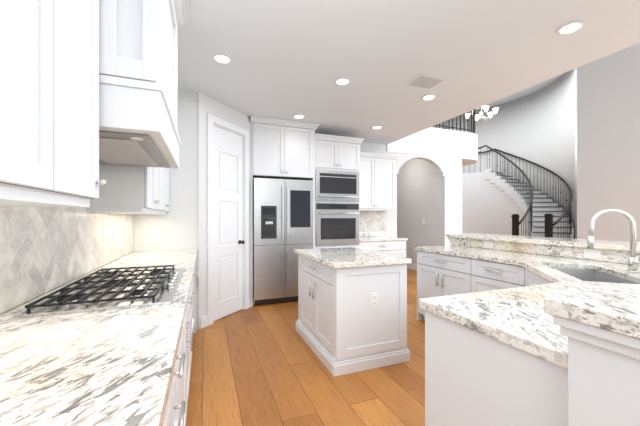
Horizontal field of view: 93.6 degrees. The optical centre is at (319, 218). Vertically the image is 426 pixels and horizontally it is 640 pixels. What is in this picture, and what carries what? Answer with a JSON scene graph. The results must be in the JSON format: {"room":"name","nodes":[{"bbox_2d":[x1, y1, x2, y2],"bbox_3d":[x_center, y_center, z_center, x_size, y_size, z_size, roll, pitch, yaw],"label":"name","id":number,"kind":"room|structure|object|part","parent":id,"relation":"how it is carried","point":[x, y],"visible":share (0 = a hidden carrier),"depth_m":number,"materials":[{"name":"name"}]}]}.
{"room":"kitchen","nodes":[
{"label":"kitchen","id":0,"kind":"room"},
{"bbox_2d":[0,253,129,314],"bbox_3d":[-1.198,-0.240,0.944,0.120,3.040,5.120,0,0,-21],"label":"wall","id":1,"kind":"structure","parent":0,"point":[55,288],"depth_m":1.53,"materials":[{"name":"paint"}]},
{"bbox_2d":[0,0,106,206],"bbox_3d":[-0.782,-0.595,0.559,0.380,1.110,1.105,0,0,-21],"label":"upper cabinet","id":2,"kind":"object","parent":1,"relation":"attached to","point":[49,103],"visible":1,"depth_m":0.78,"materials":[{"name":"paint"}]},
{"bbox_2d":[0,206,133,313],"bbox_3d":[-1.157,-0.001,1.018,0.008,0.718,4.769,0,0,-21],"label":"tile backsplash","id":3,"kind":"structure","parent":1,"relation":"attached to","point":[43,250],"depth_m":1.49,"materials":[{"name":"grey tile"}]},
{"bbox_2d":[88,165,163,212],"bbox_3d":[-1.491,-0.610,2.363,0.350,1.080,0.751,0,0,-21],"label":"upper cabinet","id":4,"kind":"object","parent":1,"relation":"attached to","point":[134,190],"depth_m":2.04,"materials":[{"name":"paint"}]},
{"bbox_2d":[99,0,189,168],"bbox_3d":[-1.048,-0.897,1.590,0.618,1.119,0.996,0,0,-21],"label":"range hood","id":5,"kind":"object","parent":1,"relation":"attached to","point":[138,83],"visible":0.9,"depth_m":1.20,"materials":[{"name":"paint"}]},
{"bbox_2d":[164,168,168,212],"bbox_3d":[-1.716,-0.610,2.950,0.350,1.080,0.751,0,0,-21],"label":"upper cabinet","id":6,"kind":"object","parent":1,"relation":"attached to","point":[166,170],"depth_m":3.20,"materials":[{"name":"paint"}]},
{"bbox_2d":[0,249,197,425],"bbox_3d":[-0.854,0.379,1.133,0.633,0.040,4.767,0,0,-21],"label":"countertop","id":7,"kind":"structure","parent":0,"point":[114,367],"depth_m":0.76,"materials":[{"name":"stone"}]},
{"bbox_2d":[14,265,184,318],"bbox_3d":[-1.020,0.339,1.590,0.505,0.040,0.920,0,0,-21],"label":"cooktop","id":8,"kind":"object","parent":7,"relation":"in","point":[97,290],"visible":1,"depth_m":1.34,"materials":[{"name":"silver metal"}]},
{"bbox_2d":[134,89,196,324],"bbox_3d":[-1.725,-0.090,3.419,0.670,2.740,0.120,0,0,-21],"label":"wall","id":9,"kind":"structure","parent":0,"point":[174,227],"depth_m":3.41,"materials":[{"name":"paint"}]},
{"bbox_2d":[197,92,249,328],"bbox_3d":[-1.251,-0.090,3.932,0.110,2.740,0.973,0,0,24],"label":"wall","id":10,"kind":"structure","parent":0,"point":[206,104],"depth_m":3.53,"materials":[{"name":"paint"}]},
{"bbox_2d":[200,298,249,328],"bbox_3d":[-1.197,1.215,3.897,0.013,0.130,0.913,0,0,24],"label":"baseboard","id":11,"kind":"structure","parent":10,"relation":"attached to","point":[203,321],"depth_m":3.52,"materials":[{"name":"paint"}]},
{"bbox_2d":[207,113,248,325],"bbox_3d":[-1.206,0.018,3.943,0.163,2.525,0.780,0,0,24],"label":"pantry door","id":12,"kind":"structure","parent":10,"relation":"in","point":[227,221],"depth_m":3.92,"materials":[{"name":"paint"}]},
{"bbox_2d":[186,268,424,425],"bbox_3d":[3.898,1.330,6.531,13.800,0.100,16.200,0,0,-21],"label":"floor","id":13,"kind":"structure","parent":0,"point":[259,365],"depth_m":2.35,"materials":[{"name":"brown wood"}]},
{"bbox_2d":[162,411,165,425],"bbox_3d":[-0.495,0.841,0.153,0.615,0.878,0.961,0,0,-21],"label":"base cabinet","id":14,"kind":"object","parent":13,"relation":"on","point":[164,422],"depth_m":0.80,"materials":[{"name":"paint"}]},
{"bbox_2d":[166,312,185,425],"bbox_3d":[-0.771,0.841,0.872,0.615,0.878,0.702,0,0,-21],"label":"base cabinet","id":15,"kind":"object","parent":13,"relation":"on","point":[176,409],"depth_m":1.16,"materials":[{"name":"paint"}]},
{"bbox_2d":[186,273,193,416],"bbox_3d":[-1.076,0.841,1.665,0.615,0.878,1.119,0,0,-21],"label":"base cabinet","id":16,"kind":"object","parent":13,"relation":"on","point":[190,305],"depth_m":2.04,"materials":[{"name":"paint"}]},
{"bbox_2d":[194,262,197,332],"bbox_3d":[-1.608,0.841,3.051,0.615,0.878,0.647,0,0,-21],"label":"base cabinet","id":17,"kind":"object","parent":13,"relation":"on","point":[195,273],"depth_m":3.22,"materials":[{"name":"paint"}]},
{"bbox_2d":[253,178,312,304],"bbox_3d":[-0.647,0.340,4.790,0.905,1.840,0.747,0,0,-21],"label":"refrigerator","id":18,"kind":"object","parent":13,"relation":"on","point":[282,219],"visible":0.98,"depth_m":4.43,"materials":[{"name":"silver metal"}]},
{"bbox_2d":[250,116,319,306],"bbox_3d":[-0.629,-0.088,4.813,1.045,2.736,0.757,0,0,-21],"label":"cabinet","id":19,"kind":"object","parent":13,"relation":"on","point":[281,149],"visible":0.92,"depth_m":4.48,"materials":[{"name":"paint"}]},
{"bbox_2d":[315,133,363,248],"bbox_3d":[0.207,-0.022,5.168,0.860,2.605,0.692,0,0,-21],"label":"tall cabinet","id":20,"kind":"object","parent":13,"relation":"on","point":[336,153],"visible":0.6,"depth_m":4.88,"materials":[{"name":"paint"}]},
{"bbox_2d":[315,170,358,245],"bbox_3d":[0.304,-0.160,4.853,0.771,1.210,0.095,0,0,-21],"label":"double wall oven","id":21,"kind":"object","parent":20,"relation":"attached to","point":[336,224],"visible":1,"depth_m":4.85,"materials":[{"name":"silver metal"}]},
{"bbox_2d":[296,254,409,376],"bbox_3d":[0.262,0.841,3.062,0.757,0.878,1.090,0,0,-21],"label":"kitchen island","id":22,"kind":"object","parent":13,"relation":"on","point":[343,327],"visible":0.92,"depth_m":2.60,"materials":[{"name":"paint"}]},
{"bbox_2d":[294,247,410,267],"bbox_3d":[0.254,0.380,3.057,0.745,0.041,1.155,0,0,-21],"label":"island countertop","id":23,"kind":"structure","parent":22,"relation":"on","point":[344,257],"depth_m":2.74,"materials":[{"name":"stone"}]},
{"bbox_2d":[370,293,377,306],"bbox_3d":[0.464,0.703,2.572,0.072,0.115,0.010,0,0,-21],"label":"outlet","id":24,"kind":"object","parent":22,"relation":"attached to","point":[373,299],"visible":1,"depth_m":2.57,"materials":[{"name":"white plastic"}]},
{"bbox_2d":[360,231,407,257],"bbox_3d":[1.011,0.770,5.497,0.962,1.020,0.654,0,0,-21],"label":"base cabinet","id":25,"kind":"object","parent":13,"relation":"on","point":[396,248],"depth_m":5.29,"materials":[{"name":"paint"}]},
{"bbox_3d":[1.008,0.330,5.505,0.962,0.139,0.637,0,0,-21],"label":"top of the back run of cabinets","id":26,"kind":"part","parent":25,"relation":"part of","materials":[{"name":"white stone"}]},
{"bbox_2d":[417,250,567,425],"bbox_3d":[1.218,0.841,2.373,2.165,0.878,2.598,0,0,-21],"label":"base cabinet","id":27,"kind":"object","parent":13,"relation":"on","point":[474,378],"visible":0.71,"depth_m":1.12,"materials":[{"name":"paint"}]},
{"bbox_2d":[415,245,639,368],"bbox_3d":[1.208,0.379,2.377,2.178,0.040,2.608,0,0,-21],"label":"countertop","id":28,"kind":"structure","parent":27,"relation":"on","point":[519,318],"depth_m":1.30,"materials":[{"name":"stone"}]},
{"bbox_2d":[554,268,636,283],"bbox_3d":[1.811,0.506,2.017,0.380,0.212,0.800,0,0,21],"label":"sink","id":29,"kind":"object","parent":28,"relation":"in","point":[589,275],"depth_m":2.32,"materials":[{"name":"metal"}]},
{"bbox_2d":[587,209,639,272],"bbox_3d":[1.991,0.147,1.965,0.235,0.423,0.324,0,0,-21],"label":"faucet","id":30,"kind":"object","parent":28,"relation":"on","point":[633,261],"visible":1,"depth_m":2.00,"materials":[{"name":"silver metal"}]},
{"bbox_2d":[462,169,573,238],"bbox_3d":[6.844,-0.370,11.378,3.127,3.300,5.639,0,0,-21],"label":"staircase","id":31,"kind":"structure","parent":13,"relation":"on","point":[492,202],"depth_m":11.93,"materials":[{"name":"paint"}]},
{"bbox_2d":[469,145,572,237],"bbox_3d":[6.734,-0.878,11.315,3.323,4.317,5.632,0,0,-21],"label":"stair railing","id":32,"kind":"object","parent":31,"relation":"on","point":[549,223],"visible":0.81,"depth_m":9.72,"materials":[{"name":"metal"}]},
{"bbox_2d":[446,233,639,425],"bbox_3d":[1.461,0.745,2.269,2.685,1.070,3.130,0,0,-21],"label":"breakfast bar","id":33,"kind":"object","parent":13,"relation":"on","point":[600,329],"visible":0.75,"depth_m":0.73,"materials":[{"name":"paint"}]},
{"bbox_2d":[484,241,492,247],"bbox_3d":[1.950,0.305,3.473,0.008,0.078,0.105,0,0,-21],"label":"outlet","id":34,"kind":"object","parent":33,"relation":"attached to","point":[487,244],"depth_m":3.47,"materials":[{"name":"white plastic"}]},
{"bbox_2d":[584,249,600,259],"bbox_3d":[2.307,0.305,2.543,0.008,0.080,0.112,0,0,-21],"label":"outlet","id":35,"kind":"object","parent":33,"relation":"attached to","point":[592,254],"depth_m":2.54,"materials":[{"name":"white plastic"}]},
{"bbox_2d":[178,0,639,144],"bbox_3d":[0.496,-1.650,2.252,4.220,0.380,6.350,0,0,-21],"label":"ceiling","id":36,"kind":"structure","parent":0,"point":[290,58],"depth_m":2.65,"materials":[{"name":"paint"}]},
{"bbox_2d":[212,53,231,63],"bbox_3d":[-0.892,-1.454,2.742,0.168,0.010,0.168,0,0,42],"label":"recessed light","id":37,"kind":"object","parent":36,"relation":"in","point":[218,57],"depth_m":2.74,"materials":[{"name":"paint"}]},
{"bbox_2d":[293,114,304,118],"bbox_3d":[-0.300,-1.454,4.298,0.168,0.010,0.168,0,0,-30],"label":"recessed light","id":38,"kind":"object","parent":36,"relation":"in","point":[299,116],"depth_m":4.29,"materials":[{"name":"paint"}]},
{"bbox_2d":[335,77,349,84],"bbox_3d":[0.240,-1.454,3.198,0.168,0.010,0.168,0,0,42],"label":"recessed light","id":39,"kind":"object","parent":36,"relation":"in","point":[339,81],"depth_m":3.20,"materials":[{"name":"paint"}]},
{"bbox_2d":[405,74,446,89],"bbox_3d":[1.131,-1.452,3.219,0.340,0.012,0.260,0,0,-21],"label":"ceiling vent","id":40,"kind":"object","parent":36,"relation":"in","point":[423,81],"visible":1,"depth_m":3.19,"materials":[{"name":"metal"}]},
{"bbox_2d":[421,94,435,99],"bbox_3d":[1.310,-1.454,3.620,0.168,0.010,0.168,0,0,-30],"label":"recessed light","id":41,"kind":"object","parent":36,"relation":"in","point":[430,96],"depth_m":3.62,"materials":[{"name":"paint"}]},
{"bbox_2d":[556,20,584,34],"bbox_3d":[1.913,-1.454,2.298,0.168,0.010,0.168,0,0,-30],"label":"recessed light","id":42,"kind":"object","parent":36,"relation":"in","point":[570,27],"depth_m":2.29,"materials":[{"name":"paint"}]},
{"bbox_2d":[360,142,461,245],"bbox_3d":[0.248,-0.280,5.633,6.180,3.120,0.140,0,0,-21],"label":"wall","id":43,"kind":"structure","parent":0,"point":[449,170],"depth_m":6.48,"materials":[{"name":"paint"}]},
{"bbox_2d":[360,211,386,231],"bbox_3d":[0.887,0.044,5.798,0.947,0.429,0.008,0,0,-21],"label":"tile backsplash","id":44,"kind":"structure","parent":43,"relation":"attached to","point":[373,220],"depth_m":5.85,"materials":[{"name":"beige tile"}]},
{"bbox_2d":[360,152,398,210],"bbox_3d":[0.957,-0.657,5.618,0.947,1.035,0.390,0,0,-21],"label":"wall cabinet","id":45,"kind":"object","parent":43,"relation":"attached to","point":[377,181],"depth_m":5.50,"materials":[{"name":"paint"}]},
{"bbox_2d":[397,159,439,264],"bbox_3d":[1.738,-0.090,9.172,0.160,2.740,5.400,0,0,-21],"label":"wall","id":46,"kind":"structure","parent":0,"point":[418,190],"depth_m":7.29,"materials":[{"name":"paint"}]},
{"bbox_2d":[407,264,416,269],"bbox_3d":[2.344,1.215,7.408,0.013,0.130,1.630,0,0,-21],"label":"baseboard","id":47,"kind":"structure","parent":46,"relation":"attached to","point":[412,266],"depth_m":7.47,"materials":[{"name":"paint"}]},
{"bbox_2d":[387,127,477,165],"bbox_3d":[1.912,-1.620,8.275,2.740,0.600,3.920,0,0,-21],"label":"wall","id":48,"kind":"structure","parent":0,"point":[440,142],"depth_m":6.44,"materials":[{"name":"paint"}]},
{"bbox_2d":[433,109,475,132],"bbox_3d":[1.930,-2.412,8.248,2.669,0.981,3.800,0,0,-21],"label":"balcony railing","id":49,"kind":"object","parent":48,"relation":"on","point":[460,128],"visible":0.1,"depth_m":6.80,"materials":[{"name":"metal"}]},
{"bbox_2d":[432,68,576,238],"bbox_3d":[5.435,-1.820,11.372,6.120,6.200,6.120,0,0,-21],"label":"wall","id":50,"kind":"structure","parent":0,"point":[539,127],"depth_m":11.51,"materials":[{"name":"paint"}]},
{"bbox_2d":[475,73,563,109],"bbox_3d":[3.862,-4.995,6.597,13.620,0.150,15.950,0,0,-21],"label":"ceiling","id":51,"kind":"structure","parent":0,"point":[525,92],"depth_m":11.81,"materials":[{"name":"paint"}]},
{"bbox_2d":[465,104,498,121],"bbox_3d":[5.358,-4.091,9.983,1.010,1.659,0.897,0,0,-21],"label":"chandelier","id":52,"kind":"object","parent":51,"relation":"hanging from","point":[490,114],"visible":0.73,"depth_m":9.94,"materials":[{"name":"white glass"}]},
{"bbox_2d":[577,43,639,241],"bbox_3d":[7.235,-1.820,3.350,0.150,6.200,7.470,0,0,-21],"label":"wall","id":53,"kind":"structure","parent":0,"point":[608,131],"depth_m":6.22,"materials":[{"name":"paint"}]}
]}

